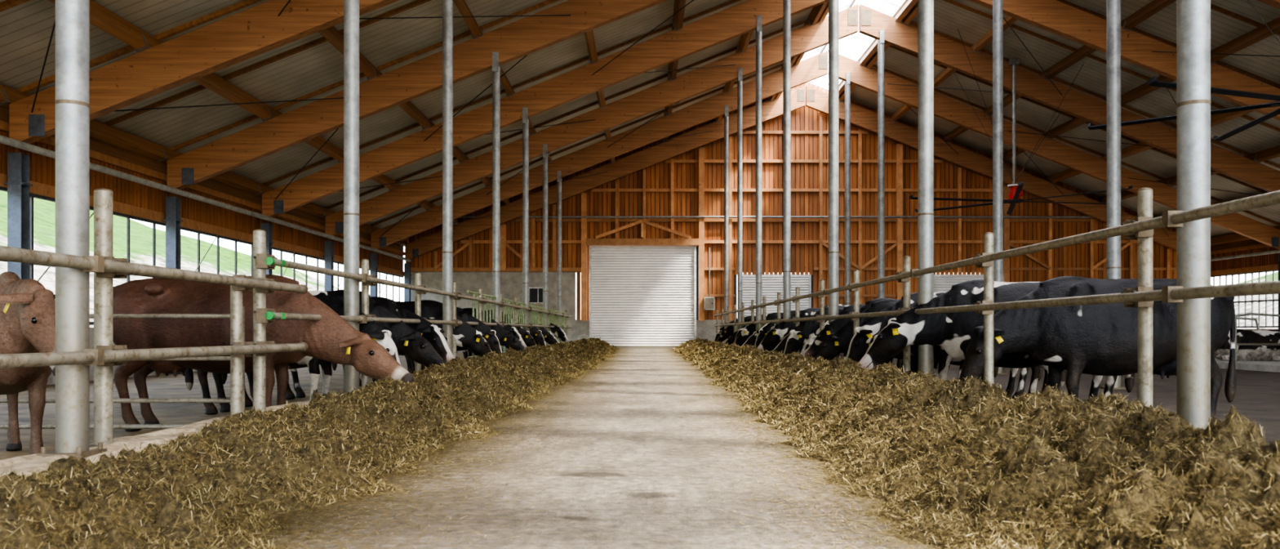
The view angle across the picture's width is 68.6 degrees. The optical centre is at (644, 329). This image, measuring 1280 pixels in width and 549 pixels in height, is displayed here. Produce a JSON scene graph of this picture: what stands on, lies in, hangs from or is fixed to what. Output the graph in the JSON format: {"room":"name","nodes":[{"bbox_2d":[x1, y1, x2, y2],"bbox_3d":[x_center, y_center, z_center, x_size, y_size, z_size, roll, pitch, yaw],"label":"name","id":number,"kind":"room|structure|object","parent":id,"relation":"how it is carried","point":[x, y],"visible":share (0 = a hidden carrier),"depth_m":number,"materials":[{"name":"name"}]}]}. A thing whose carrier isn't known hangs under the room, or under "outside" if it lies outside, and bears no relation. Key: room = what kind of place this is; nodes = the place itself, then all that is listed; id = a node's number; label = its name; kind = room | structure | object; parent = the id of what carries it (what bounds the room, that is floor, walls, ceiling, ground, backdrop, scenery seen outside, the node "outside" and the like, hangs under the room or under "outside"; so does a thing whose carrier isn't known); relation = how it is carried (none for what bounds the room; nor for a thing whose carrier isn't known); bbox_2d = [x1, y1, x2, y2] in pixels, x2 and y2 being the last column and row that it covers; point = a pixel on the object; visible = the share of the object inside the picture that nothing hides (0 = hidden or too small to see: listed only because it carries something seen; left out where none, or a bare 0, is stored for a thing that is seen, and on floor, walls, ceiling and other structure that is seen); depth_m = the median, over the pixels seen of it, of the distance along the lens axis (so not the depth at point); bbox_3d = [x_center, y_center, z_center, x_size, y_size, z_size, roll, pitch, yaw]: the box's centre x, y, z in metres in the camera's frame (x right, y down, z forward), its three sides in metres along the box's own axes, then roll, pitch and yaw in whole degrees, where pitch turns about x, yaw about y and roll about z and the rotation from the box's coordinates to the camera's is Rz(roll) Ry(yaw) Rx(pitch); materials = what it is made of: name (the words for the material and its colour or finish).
{"room":"farm building","nodes":[
{"label":"farm building","id":0,"kind":"room"},
{"bbox_2d":[0,106,411,384],"bbox_3d":[-10.220,-1.620,15.300,0.660,5.140,50.600,0,0,0],"label":"wall","id":1,"kind":"structure","parent":0,"point":[138,183],"depth_m":20.50,"materials":[{"name":"wood"}]},
{"bbox_2d":[0,186,403,324],"bbox_3d":[-10.406,-1.215,15.289,0.137,2.230,50.622,0,0,0],"label":"window","id":2,"kind":"structure","parent":1,"relation":"in","point":[32,196],"depth_m":21.32,"materials":[{"name":"glass"}]},
{"bbox_2d":[0,351,468,460],"bbox_3d":[-6.990,1.050,14.950,7.220,0.200,51.900,0,0,0],"label":"floor","id":3,"kind":"structure","parent":0,"point":[162,386],"depth_m":12.23,"materials":[{"name":"concrete"}]},
{"bbox_2d":[4,152,32,279],"bbox_3d":[-10.170,-0.958,15.250,0.300,3.816,0.240,0,0,0],"label":"steel column","id":4,"kind":"structure","parent":3,"relation":"on","point":[18,184],"depth_m":15.14,"materials":[{"name":"metal"}]},
{"bbox_2d":[0,271,55,454],"bbox_3d":[-4.568,0.274,6.682,0.707,1.356,2.432,0,0,-38],"label":"cow","id":5,"kind":"object","parent":3,"relation":"on","point":[27,308],"visible":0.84,"depth_m":6.14},
{"bbox_2d":[0,306,244,428],"bbox_3d":[-5.320,0.325,8.000,3.820,1.250,0.058,0,0,0],"label":"gate","id":6,"kind":"object","parent":3,"relation":"on","point":[91,315],"visible":0.35,"depth_m":7.98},
{"bbox_2d":[163,196,182,373],"bbox_3d":[-10.170,-0.958,20.250,0.300,3.816,0.240,0,0,0],"label":"steel column","id":7,"kind":"structure","parent":3,"relation":"on","point":[172,219],"depth_m":20.14,"materials":[{"name":"metal"}]},
{"bbox_2d":[0,387,361,475],"bbox_3d":[-3.203,0.827,15.600,0.417,0.346,49.200,0,0,0],"label":"curb","id":8,"kind":"object","parent":3,"relation":"on","point":[31,462],"visible":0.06,"depth_m":5.61,"materials":[{"name":"concrete"}]},
{"bbox_2d":[35,0,106,457],"bbox_3d":[-3.200,-2.630,5.250,0.246,6.661,0.280,0,0,0],"label":"support post","id":9,"kind":"object","parent":8,"relation":"on","point":[72,102],"visible":0.89,"depth_m":5.18,"materials":[{"name":"metal"}]},
{"bbox_2d":[0,187,572,447],"bbox_3d":[-3.158,-0.069,18.750,0.235,1.538,41.500,0,0,0],"label":"fence","id":10,"kind":"object","parent":8,"relation":"on","point":[104,355],"visible":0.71,"depth_m":6.79,"materials":[{"name":"grey"}]},
{"bbox_2d":[336,0,359,394],"bbox_3d":[-3.200,-2.630,10.250,0.246,6.661,0.280,0,0,0],"label":"support post","id":11,"kind":"object","parent":8,"relation":"on","point":[351,7],"visible":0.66,"depth_m":10.18,"materials":[{"name":"metal"}]},
{"bbox_2d":[442,0,453,354],"bbox_3d":[-3.200,-2.630,15.250,0.246,6.661,0.280,0,0,0],"label":"support post","id":12,"kind":"object","parent":8,"relation":"on","point":[447,5],"visible":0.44,"depth_m":15.18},
{"bbox_2d":[492,51,500,323],"bbox_3d":[-3.200,-2.630,20.250,0.246,6.661,0.280,0,0,0],"label":"support post","id":13,"kind":"object","parent":8,"relation":"on","point":[495,68],"visible":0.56,"depth_m":20.18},
{"bbox_2d":[522,106,528,331],"bbox_3d":[-3.200,-2.630,25.250,0.246,6.661,0.280,0,0,0],"label":"support post","id":14,"kind":"object","parent":8,"relation":"on","point":[525,120],"visible":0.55,"depth_m":25.18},
{"bbox_2d":[542,144,547,346],"bbox_3d":[-3.200,-2.630,30.250,0.246,6.661,0.280,0,0,0],"label":"support post","id":15,"kind":"object","parent":8,"relation":"on","point":[544,146],"visible":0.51,"depth_m":30.17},
{"bbox_2d":[557,170,561,342],"bbox_3d":[-3.200,-2.630,35.250,0.246,6.661,0.280,0,0,0],"label":"support post","id":16,"kind":"object","parent":8,"relation":"on","point":[559,179],"visible":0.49,"depth_m":35.18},
{"bbox_2d":[113,274,415,431],"bbox_3d":[-3.710,0.210,9.021,3.052,1.484,0.776,0,0,-4],"label":"cow","id":17,"kind":"object","parent":3,"relation":"on","point":[331,338],"visible":0.71,"depth_m":8.80},
{"bbox_2d":[261,222,274,274],"bbox_3d":[-10.170,-0.958,25.250,0.300,3.816,0.240,0,0,0],"label":"steel column","id":18,"kind":"structure","parent":3,"relation":"on","point":[268,227],"depth_m":25.14,"materials":[{"name":"metal"}]},
{"bbox_2d":[184,290,400,414],"bbox_3d":[-3.991,0.250,10.686,2.582,1.404,0.732,0,0,6],"label":"cow","id":19,"kind":"object","parent":3,"relation":"on","point":[375,330],"visible":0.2,"depth_m":10.57},
{"bbox_2d":[323,240,334,291],"bbox_3d":[-10.170,-0.958,30.250,0.300,3.816,0.240,0,0,0],"label":"steel column","id":20,"kind":"structure","parent":3,"relation":"on","point":[329,256],"depth_m":30.14,"materials":[{"name":"metal"}]},
{"bbox_2d":[222,288,445,406],"bbox_3d":[-3.894,0.219,11.806,2.910,1.466,0.764,0,0,-1],"label":"cow","id":21,"kind":"object","parent":3,"relation":"on","point":[409,341],"visible":0.15,"depth_m":11.71},
{"bbox_2d":[273,296,454,399],"bbox_3d":[-3.897,0.245,12.995,2.739,1.415,0.739,0,0,2],"label":"cow","id":22,"kind":"object","parent":3,"relation":"on","point":[431,332],"visible":0.1,"depth_m":12.82},
{"bbox_2d":[368,253,378,297],"bbox_3d":[-10.170,-0.958,35.250,0.300,3.816,0.240,0,0,0],"label":"steel column","id":23,"kind":"structure","parent":3,"relation":"on","point":[373,266],"depth_m":35.15,"materials":[{"name":"metal"}]},
{"bbox_2d":[403,262,411,301],"bbox_3d":[-10.170,-0.958,40.250,0.300,3.816,0.240,0,0,0],"label":"steel column","id":24,"kind":"structure","parent":3,"relation":"on","point":[406,274],"depth_m":40.14,"materials":[{"name":"metal"}]},
{"bbox_2d":[331,299,492,386],"bbox_3d":[-3.883,0.222,15.791,2.769,1.461,0.763,0,0,3],"label":"cow","id":25,"kind":"object","parent":3,"relation":"on","point":[465,335],"visible":0.24,"depth_m":15.75},
{"bbox_2d":[402,306,502,355],"bbox_3d":[-3.886,0.249,17.304,2.588,1.407,0.733,0,0,-2],"label":"cow","id":26,"kind":"object","parent":3,"relation":"on","point":[487,333],"visible":0.14,"depth_m":17.29},
{"bbox_2d":[398,307,524,373],"bbox_3d":[-3.786,0.244,19.509,2.811,1.416,0.738,0,0,-2],"label":"cow","id":27,"kind":"object","parent":3,"relation":"on","point":[506,338],"visible":0.2,"depth_m":19.42},
{"bbox_2d":[456,313,546,359],"bbox_3d":[-3.986,0.250,26.001,2.583,1.404,0.732,0,0,-1],"label":"cow","id":28,"kind":"object","parent":3,"relation":"on","point":[535,332],"visible":0.07,"depth_m":25.95},
{"bbox_2d":[484,309,537,346],"bbox_3d":[-4.016,0.220,23.481,2.776,1.465,0.765,0,0,6],"label":"cow","id":29,"kind":"object","parent":3,"relation":"on","point":[529,340],"visible":0.08,"depth_m":23.42},
{"bbox_2d":[502,316,568,351],"bbox_3d":[-3.877,0.248,32.006,2.725,1.407,0.735,0,0,-2],"label":"cow","id":30,"kind":"object","parent":3,"relation":"on","point":[557,331],"visible":0.12,"depth_m":31.81},
{"bbox_2d":[520,315,559,344],"bbox_3d":[-3.884,0.245,28.499,2.806,1.413,0.737,0,0,0],"label":"cow","id":31,"kind":"object","parent":3,"relation":"on","point":[549,338],"visible":0.12,"depth_m":28.38},
{"bbox_2d":[0,0,813,228],"bbox_3d":[-2.775,-7.027,15.300,16.886,6.682,51.200,0,0,0],"label":"ceiling","id":32,"kind":"structure","parent":0,"point":[26,28],"depth_m":20.22,"materials":[{"name":"metal"}]},
{"bbox_2d":[0,0,1279,226],"bbox_3d":[6.900,-7.084,14.350,34.629,6.330,47.590,0,0,0],"label":"batten","id":33,"kind":"object","parent":32,"relation":"attached to","point":[5,5],"visible":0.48,"depth_m":25.56,"materials":[{"name":"brown wood"}]},
{"bbox_2d":[801,0,900,84],"bbox_3d":[6.900,-10.613,15.287,2.623,0.637,50.625,0,0,0],"label":"skylight window","id":34,"kind":"structure","parent":32,"relation":"attached to","point":[849,5],"depth_m":34.98,"materials":[{"name":"glass"}]},
{"bbox_2d":[257,348,940,548],"bbox_3d":[-0.050,0.900,14.950,5.940,0.200,51.900,0,0,0],"label":"floor","id":35,"kind":"structure","parent":0,"point":[624,507],"depth_m":4.76,"materials":[{"name":"concrete"}]},
{"bbox_2d":[0,337,644,548],"bbox_3d":[-1.492,0.548,20.073,3.066,0.587,38.749,0,0,0],"label":"pile","id":36,"kind":"object","parent":35,"relation":"on","point":[219,486],"visible":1,"depth_m":4.54,"materials":[{"name":"plant"}]},
{"bbox_2d":[641,336,1279,548],"bbox_3d":[1.455,0.539,20.097,3.020,0.574,38.803,0,0,0],"label":"pile","id":37,"kind":"object","parent":35,"relation":"on","point":[963,464],"visible":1,"depth_m":3.90,"materials":[{"name":"plant"}]},
{"bbox_2d":[405,82,1176,351],"bbox_3d":[6.915,-4.915,40.700,34.569,11.830,0.240,0,0,0],"label":"wall","id":38,"kind":"structure","parent":0,"point":[804,256],"depth_m":40.66,"materials":[{"name":"brown wood"}]},
{"bbox_2d":[528,286,542,303],"bbox_3d":[-4.600,-1.500,40.532,0.860,0.720,0.075,0,0,0],"label":"window","id":39,"kind":"structure","parent":38,"relation":"in","point":[535,293],"depth_m":40.53,"materials":[{"name":"white plastic"}]},
{"bbox_2d":[404,84,805,258],"bbox_3d":[-1.690,-6.721,40.240,17.120,7.494,0.240,0,0,0],"label":"rafter","id":40,"kind":"object","parent":38,"relation":"attached to","point":[675,146],"visible":0.98,"depth_m":40.14,"materials":[{"name":"brown wood"}]},
{"bbox_2d":[589,245,696,348],"bbox_3d":[-0.080,-1.420,40.512,4.610,4.440,0.124,0,0,0],"label":"door","id":41,"kind":"structure","parent":38,"relation":"in","point":[641,296],"depth_m":40.55,"materials":[{"name":"white metal"}]},
{"bbox_2d":[703,247,714,309],"bbox_3d":[2.780,-2.212,40.370,0.450,2.675,0.260,0,0,0],"label":"electrical box","id":42,"kind":"object","parent":38,"relation":"attached to","point":[708,302],"visible":1,"depth_m":40.30,"materials":[{"name":"white plastic"}]},
{"bbox_2d":[742,274,811,316],"bbox_3d":[5.600,-0.800,40.562,3.170,3.200,0.124,0,0,0],"label":"door","id":43,"kind":"structure","parent":38,"relation":"in","point":[771,284],"depth_m":40.60,"materials":[{"name":"white metal"}]},
{"bbox_2d":[410,112,1176,320],"bbox_3d":[6.900,-4.878,40.502,34.340,8.956,0.295,0,0,0],"label":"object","id":44,"kind":"structure","parent":38,"relation":"attached to","point":[899,242],"depth_m":40.47,"materials":[{"name":"brown wood"}]},
{"bbox_2d":[933,274,983,292],"bbox_3d":[13.900,-0.800,40.562,2.970,3.200,0.124,0,0,0],"label":"door","id":45,"kind":"structure","parent":38,"relation":"in","point":[942,282],"depth_m":40.60,"materials":[{"name":"white metal"}]},
{"bbox_2d":[805,84,1176,249],"bbox_3d":[15.490,-6.721,40.240,17.120,7.494,0.240,0,0,0],"label":"rafter","id":46,"kind":"object","parent":38,"relation":"attached to","point":[816,100],"visible":0.55,"depth_m":40.14,"materials":[{"name":"brown wood"}]},
{"bbox_2d":[839,0,1279,236],"bbox_3d":[16.575,-7.027,15.300,16.886,6.682,51.200,0,0,0],"label":"ceiling","id":47,"kind":"structure","parent":0,"point":[971,26],"depth_m":29.98,"materials":[{"name":"metal"}]},
{"bbox_2d":[1087,0,1279,141],"bbox_3d":[11.750,-6.633,16.800,6.742,5.125,7.028,0,0,0],"label":"ceiling fan","id":48,"kind":"object","parent":47,"relation":"hanging from","point":[1153,82],"visible":0.95,"depth_m":17.42,"materials":[{"name":"red paint"}]},
{"bbox_2d":[839,352,1279,444],"bbox_3d":[13.830,1.050,14.950,21.140,0.200,51.900,0,0,0],"label":"floor","id":49,"kind":"structure","parent":0,"point":[1257,395],"depth_m":14.31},
{"bbox_2d":[715,315,755,342],"bbox_3d":[3.853,0.230,32.203,2.797,1.445,0.755,0,0,1],"label":"cow","id":50,"kind":"object","parent":49,"relation":"on","point":[728,331],"visible":0.06,"depth_m":32.25},
{"bbox_2d":[732,311,777,346],"bbox_3d":[3.788,0.234,25.399,2.783,1.437,0.751,0,0,0],"label":"cow","id":51,"kind":"object","parent":49,"relation":"on","point":[748,331],"visible":0.16,"depth_m":25.43},
{"bbox_2d":[757,307,819,351],"bbox_3d":[3.776,0.240,19.877,2.757,1.424,0.744,0,0,-6],"label":"cow","id":52,"kind":"object","parent":49,"relation":"on","point":[777,332],"visible":0.13,"depth_m":19.80},
{"bbox_2d":[754,310,847,359],"bbox_3d":[3.874,0.238,22.497,2.626,1.427,0.744,0,0,-2],"label":"cow","id":53,"kind":"object","parent":49,"relation":"on","point":[766,329],"visible":0.05,"depth_m":22.36},
{"bbox_2d":[783,305,902,371],"bbox_3d":[3.812,0.246,17.396,2.597,1.412,0.736,0,0,-2],"label":"cow","id":54,"kind":"object","parent":49,"relation":"on","point":[797,336],"visible":0.13,"depth_m":17.24},
{"bbox_2d":[842,72,850,355],"bbox_3d":[7.620,-4.339,35.250,0.315,10.578,0.315,0,0,0],"label":"support post","id":55,"kind":"object","parent":49,"relation":"on","point":[847,83],"visible":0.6,"depth_m":35.16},
{"bbox_2d":[839,53,1279,249],"bbox_3d":[15.490,-6.721,35.240,17.120,7.494,0.240,0,0,0],"label":"rafter","id":56,"kind":"object","parent":55,"relation":"on","point":[945,108],"visible":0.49,"depth_m":35.14,"materials":[{"name":"brown wood"}]},
{"bbox_2d":[800,303,950,369],"bbox_3d":[3.923,0.249,16.220,2.663,1.405,0.734,0,0,7],"label":"cow","id":57,"kind":"object","parent":49,"relation":"on","point":[811,337],"visible":0.06,"depth_m":16.14},
{"bbox_2d":[877,29,884,297],"bbox_3d":[7.620,-4.339,30.250,0.315,10.578,0.315,0,0,0],"label":"support post","id":58,"kind":"object","parent":49,"relation":"on","point":[881,42],"visible":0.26,"depth_m":30.16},
{"bbox_2d":[858,4,1279,191],"bbox_3d":[15.490,-6.721,30.240,17.120,7.494,0.240,0,0,0],"label":"rafter","id":59,"kind":"object","parent":58,"relation":"on","point":[948,53],"visible":0.91,"depth_m":30.14,"materials":[{"name":"brown wood"}]},
{"bbox_2d":[909,28,1132,214],"bbox_3d":[11.750,-6.633,29.850,7.005,5.125,6.787,0,0,0],"label":"ceiling fan","id":60,"kind":"object","parent":59,"relation":"hanging from","point":[1015,188],"visible":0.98,"depth_m":29.80,"materials":[{"name":"red paint"}]},
{"bbox_2d":[804,297,962,379],"bbox_3d":[3.997,0.220,14.893,2.835,1.464,0.765,0,0,-2],"label":"cow","id":61,"kind":"object","parent":49,"relation":"on","point":[835,325],"visible":0.07,"depth_m":14.91},
{"bbox_2d":[809,298,998,377],"bbox_3d":[3.755,0.248,13.758,2.796,1.408,0.734,0,0,2],"label":"cow","id":62,"kind":"object","parent":49,"relation":"on","point":[837,342],"visible":0.16,"depth_m":13.72},
{"bbox_2d":[845,292,1043,399],"bbox_3d":[3.981,0.220,12.553,2.695,1.465,0.764,0,0,1],"label":"cow","id":63,"kind":"object","parent":49,"relation":"on","point":[871,327],"visible":0.15,"depth_m":12.45},
{"bbox_2d":[864,291,1066,393],"bbox_3d":[3.818,0.245,11.398,2.681,1.415,0.739,0,0,-1],"label":"cow","id":64,"kind":"object","parent":49,"relation":"on","point":[940,356],"visible":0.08,"depth_m":11.27},
{"bbox_2d":[858,279,1134,400],"bbox_3d":[3.817,0.203,10.146,2.902,1.499,0.783,0,0,-1],"label":"cow","id":65,"kind":"object","parent":49,"relation":"on","point":[953,331],"visible":0.34,"depth_m":10.08},
{"bbox_2d":[992,0,1008,374],"bbox_3d":[7.620,-4.339,20.250,0.315,10.578,0.315,0,0,0],"label":"support post","id":66,"kind":"object","parent":49,"relation":"on","point":[997,5],"visible":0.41,"depth_m":20.17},
{"bbox_2d":[958,275,1236,420],"bbox_3d":[4.214,0.224,8.747,2.679,1.456,0.759,0,0,-2],"label":"cow","id":67,"kind":"object","parent":49,"relation":"on","point":[1098,339],"visible":0.59,"depth_m":8.54},
{"bbox_2d":[1099,0,1126,389],"bbox_3d":[7.620,-4.339,15.250,0.315,10.578,0.315,0,0,0],"label":"support post","id":68,"kind":"object","parent":49,"relation":"on","point":[1113,6],"visible":0.79,"depth_m":15.16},
{"bbox_2d":[1214,357,1279,372],"bbox_3d":[15.950,0.875,23.800,3.300,0.150,9.600,0,0,0],"label":"bed","id":69,"kind":"object","parent":49,"relation":"on","point":[1264,366],"visible":0.38,"depth_m":22.35,"materials":[{"name":"concrete"}]},
{"bbox_2d":[1216,328,1279,360],"bbox_3d":[15.751,0.350,24.578,2.729,1.073,0.990,0,0,21],"label":"cow","id":70,"kind":"object","parent":69,"relation":"on","point":[1244,353],"visible":0.56,"depth_m":24.26},
{"bbox_2d":[1235,312,1279,362],"bbox_3d":[15.750,0.185,23.200,2.359,1.230,0.060,0,0,0],"label":"divider","id":71,"kind":"object","parent":69,"relation":"on","point":[1247,313],"visible":0.83,"depth_m":23.17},
{"bbox_3d":[3.092,0.830,15.600,0.388,0.340,49.200,0,0,0],"label":"curb","id":72,"kind":"object","parent":49,"relation":"on","visible":0},
{"bbox_2d":[724,105,728,328],"bbox_3d":[3.070,-3.856,35.250,0.246,9.112,0.280,0,0,0],"label":"support post","id":73,"kind":"object","parent":72,"relation":"on","point":[726,107],"visible":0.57,"depth_m":35.18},
{"bbox_2d":[370,50,828,248],"bbox_3d":[-1.690,-6.721,35.240,17.120,7.494,0.240,0,0,0],"label":"rafter","id":74,"kind":"object","parent":73,"relation":"on","point":[815,67],"visible":0.98,"depth_m":35.14,"materials":[{"name":"brown wood"}]},
{"bbox_2d":[737,67,742,332],"bbox_3d":[3.070,-3.856,30.250,0.246,9.112,0.280,0,0,0],"label":"support post","id":75,"kind":"object","parent":72,"relation":"on","point":[740,80],"visible":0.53,"depth_m":30.19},
{"bbox_2d":[325,4,858,235],"bbox_3d":[-1.690,-6.721,30.240,17.120,7.494,0.240,0,0,0],"label":"rafter","id":76,"kind":"object","parent":75,"relation":"on","point":[805,38],"visible":0.95,"depth_m":30.14,"materials":[{"name":"brown wood"}]},
{"bbox_2d":[755,15,762,331],"bbox_3d":[3.070,-3.856,25.250,0.246,9.112,0.280,0,0,0],"label":"support post","id":77,"kind":"object","parent":72,"relation":"on","point":[759,18],"visible":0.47,"depth_m":25.17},
{"bbox_2d":[262,0,828,217],"bbox_3d":[-1.690,-6.721,25.240,17.120,7.494,0.240,0,0,0],"label":"rafter","id":78,"kind":"object","parent":77,"relation":"on","point":[740,19],"visible":1,"depth_m":25.14,"materials":[{"name":"brown wood"}]},
{"bbox_2d":[782,0,791,319],"bbox_3d":[3.070,-3.856,20.250,0.246,9.112,0.280,0,0,0],"label":"support post","id":79,"kind":"object","parent":72,"relation":"on","point":[786,3],"visible":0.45,"depth_m":20.18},
{"bbox_2d":[167,0,667,189],"bbox_3d":[-1.690,-6.721,20.240,17.120,7.494,0.240,0,0,0],"label":"rafter","id":80,"kind":"object","parent":79,"relation":"on","point":[527,35],"visible":1,"depth_m":20.14,"materials":[{"name":"brown wood"}]},
{"bbox_2d":[828,0,839,361],"bbox_3d":[3.070,-3.856,15.250,0.246,9.112,0.280,0,0,0],"label":"support post","id":81,"kind":"object","parent":72,"relation":"on","point":[833,5],"visible":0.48,"depth_m":15.18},
{"bbox_2d":[8,0,399,143],"bbox_3d":[-1.690,-6.721,15.240,17.120,7.494,0.240,0,0,0],"label":"rafter","id":82,"kind":"object","parent":81,"relation":"on","point":[258,29],"visible":0.95,"depth_m":15.14,"materials":[{"name":"brown wood"}]},
{"bbox_2d":[917,0,933,374],"bbox_3d":[3.070,-3.856,10.250,0.246,9.112,0.280,0,0,0],"label":"support post","id":83,"kind":"object","parent":72,"relation":"on","point":[926,7],"visible":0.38,"depth_m":10.18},
{"bbox_2d":[714,186,1279,407],"bbox_3d":[3.018,-0.084,18.800,0.215,1.568,41.600,0,0,0],"label":"fence","id":84,"kind":"object","parent":72,"relation":"on","point":[1142,296],"visible":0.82,"depth_m":6.08,"materials":[{"name":"metal"}]},
{"bbox_2d":[1176,0,1211,428],"bbox_3d":[3.070,-3.856,5.250,0.246,9.112,0.280,0,0,0],"label":"support post","id":85,"kind":"object","parent":72,"relation":"on","point":[1193,102],"visible":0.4,"depth_m":5.18,"materials":[{"name":"metal"}]},
{"bbox_2d":[1210,226,1279,329],"bbox_3d":[24.020,-1.620,15.300,0.660,5.140,50.600,0,0,0],"label":"wall","id":86,"kind":"structure","parent":0,"point":[1251,255],"depth_m":37.91,"materials":[{"name":"wood"}]},
{"bbox_2d":[1210,269,1278,327],"bbox_3d":[24.294,-1.215,15.289,0.137,2.230,50.622,0,0,0],"label":"window","id":87,"kind":"structure","parent":86,"relation":"in","point":[1273,300],"depth_m":37.40,"materials":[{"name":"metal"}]},
{"bbox_3d":[7.620,-4.339,25.250,0.315,10.578,0.315,0,0,0],"label":"support post","id":88,"kind":"object","parent":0,"visible":0},
{"bbox_2d":[968,0,1279,120],"bbox_3d":[15.490,-6.721,25.240,17.120,7.494,0.240,0,0,0],"label":"rafter","id":89,"kind":"object","parent":88,"relation":"on","point":[1057,17],"visible":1,"depth_m":25.14,"materials":[{"name":"brown wood"}]},
{"bbox_2d":[31,0,1279,235],"bbox_3d":[6.265,-6.371,25.250,32.488,5.797,30.016,0,0,0],"label":"rods","id":90,"kind":"object","parent":89,"relation":"attached to","point":[288,2],"visible":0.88,"depth_m":23.73,"materials":[{"name":"metal"}]},
{"bbox_3d":[15.490,-6.721,15.240,17.120,7.494,0.240,0,0,0],"label":"rafter","id":91,"kind":"object","parent":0,"visible":0},
{"bbox_2d":[890,15,1017,122],"bbox_3d":[10.670,-9.056,15.300,0.266,0.358,50.600,0,0,0],"label":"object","id":92,"kind":"structure","parent":91,"relation":"attached to","point":[987,38],"depth_m":30.52,"materials":[{"name":"brown wood"}]},
{"bbox_2d":[942,0,1176,142],"bbox_3d":[12.920,-8.176,15.300,0.266,0.358,50.600,0,0,0],"label":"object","id":93,"kind":"structure","parent":91,"relation":"attached to","point":[1154,6],"depth_m":27.82,"materials":[{"name":"brown wood"}]},
{"bbox_2d":[1045,105,1253,183],"bbox_3d":[17.420,-6.417,15.300,0.266,0.358,50.600,0,0,0],"label":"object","id":94,"kind":"structure","parent":91,"relation":"on","point":[1218,118],"depth_m":33.06,"materials":[{"name":"brown wood"}]},
{"bbox_3d":[-1.690,-6.721,5.240,17.120,7.494,0.240,0,0,0],"label":"rafter","id":95,"kind":"object","parent":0,"visible":0},
{"bbox_2d":[584,29,615,163],"bbox_3d":[-1.370,-7.296,15.300,0.266,0.358,50.600,0,0,0],"label":"purlin","id":96,"kind":"structure","parent":95,"relation":"attached to","point":[589,36],"depth_m":24.90,"materials":[{"name":"brown wood"}]},
{"bbox_2d":[662,0,685,142],"bbox_3d":[0.880,-8.176,15.300,0.266,0.358,50.600,0,0,0],"label":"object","id":97,"kind":"structure","parent":95,"relation":"on","point":[677,19],"depth_m":25.05,"materials":[{"name":"brown wood"}]},
{"bbox_2d":[714,30,753,122],"bbox_3d":[3.130,-9.056,15.300,0.266,0.358,50.600,0,0,0],"label":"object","id":98,"kind":"structure","parent":95,"relation":"attached to","point":[744,39],"depth_m":29.95,"materials":[{"name":"brown wood"}]},
{"label":"outside","id":99,"kind":"structure","parent":0,"visible":0},
{"bbox_2d":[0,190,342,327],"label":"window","id":100,"kind":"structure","parent":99,"point":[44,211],"depth_m":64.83,"materials":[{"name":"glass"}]},
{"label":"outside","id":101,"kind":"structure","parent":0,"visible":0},
{"bbox_2d":[1233,271,1278,328],"bbox_3d":[62.300,-8.050,30.000,75.400,18.300,120.000,0,0,0],"label":"hillside","id":102,"kind":"structure","parent":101,"point":[1269,277],"depth_m":72.98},
{"bbox_3d":[-1.690,-6.721,-9.760,17.120,7.494,0.240,0,0,0],"label":"rafter","id":103,"kind":"object","parent":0,"visible":0},
{"bbox_2d":[0,84,407,246],"bbox_3d":[-10.370,-3.777,15.300,0.266,0.358,50.600,0,0,0],"label":"purlin","id":104,"kind":"structure","parent":103,"relation":"attached to","point":[100,131],"depth_m":19.62,"materials":[{"name":"brown wood"}]},
{"bbox_2d":[48,0,458,225],"bbox_3d":[-8.120,-4.657,15.300,0.266,0.358,50.600,0,0,0],"label":"purlin","id":105,"kind":"structure","parent":103,"relation":"attached to","point":[100,17],"depth_m":17.70,"materials":[{"name":"brown wood"}]},
{"bbox_2d":[318,26,511,204],"bbox_3d":[-5.870,-5.537,15.300,0.266,0.358,50.600,0,0,0],"label":"purlin","id":106,"kind":"structure","parent":103,"relation":"attached to","point":[331,34],"depth_m":20.48,"materials":[{"name":"brown wood"}]},
{"bbox_2d":[453,0,563,182],"bbox_3d":[-3.620,-6.417,15.300,0.266,0.358,50.600,0,0,0],"label":"purlin","id":107,"kind":"structure","parent":103,"relation":"on","point":[461,5],"depth_m":19.88,"materials":[{"name":"brown wood"}]},
{"bbox_2d":[766,1,828,102],"bbox_3d":[5.380,-9.936,15.300,0.266,0.358,50.600,0,0,0],"label":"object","id":108,"kind":"structure","parent":103,"relation":"on","point":[816,11],"depth_m":29.69,"materials":[{"name":"brown wood"}]},
{"bbox_2d":[774,2,828,99],"bbox_3d":[5.620,-10.030,15.300,0.266,0.358,50.600,0,0,0],"label":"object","id":109,"kind":"structure","parent":103,"relation":"attached to","point":[824,13],"depth_m":30.10,"materials":[{"name":"wood"}]},
{"bbox_3d":[15.490,-6.721,-9.760,17.120,7.494,0.240,0,0,0],"label":"rafter","id":110,"kind":"object","parent":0,"visible":0},
{"bbox_2d":[839,0,918,95],"bbox_3d":[8.180,-10.030,15.300,0.266,0.358,50.600,0,0,0],"label":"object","id":111,"kind":"structure","parent":110,"relation":"on","point":[909,4],"depth_m":32.86,"materials":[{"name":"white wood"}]},
{"bbox_2d":[839,0,918,102],"bbox_3d":[8.420,-9.936,15.300,0.266,0.358,50.600,0,0,0],"label":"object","id":112,"kind":"structure","parent":110,"relation":"on","point":[913,11],"depth_m":32.52,"materials":[{"name":"wood"}]},
{"bbox_2d":[1003,16,1279,161],"bbox_3d":[15.170,-7.296,15.300,0.266,0.358,50.600,0,0,0],"label":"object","id":113,"kind":"structure","parent":110,"relation":"on","point":[1257,34],"depth_m":24.96,"materials":[{"name":"wood"}]},
{"bbox_2d":[1097,145,1279,204],"bbox_3d":[19.670,-5.537,15.300,0.266,0.358,50.600,0,0,0],"label":"beam","id":114,"kind":"structure","parent":110,"relation":"on","point":[1274,152],"depth_m":30.37,"materials":[{"name":"wood"}]},
{"bbox_2d":[1210,226,1279,245],"bbox_3d":[24.170,-3.777,15.300,0.266,0.358,50.600,0,0,0],"label":"beam","id":115,"kind":"structure","parent":110,"relation":"attached to","point":[1236,237],"depth_m":38.75,"materials":[{"name":"wood"}]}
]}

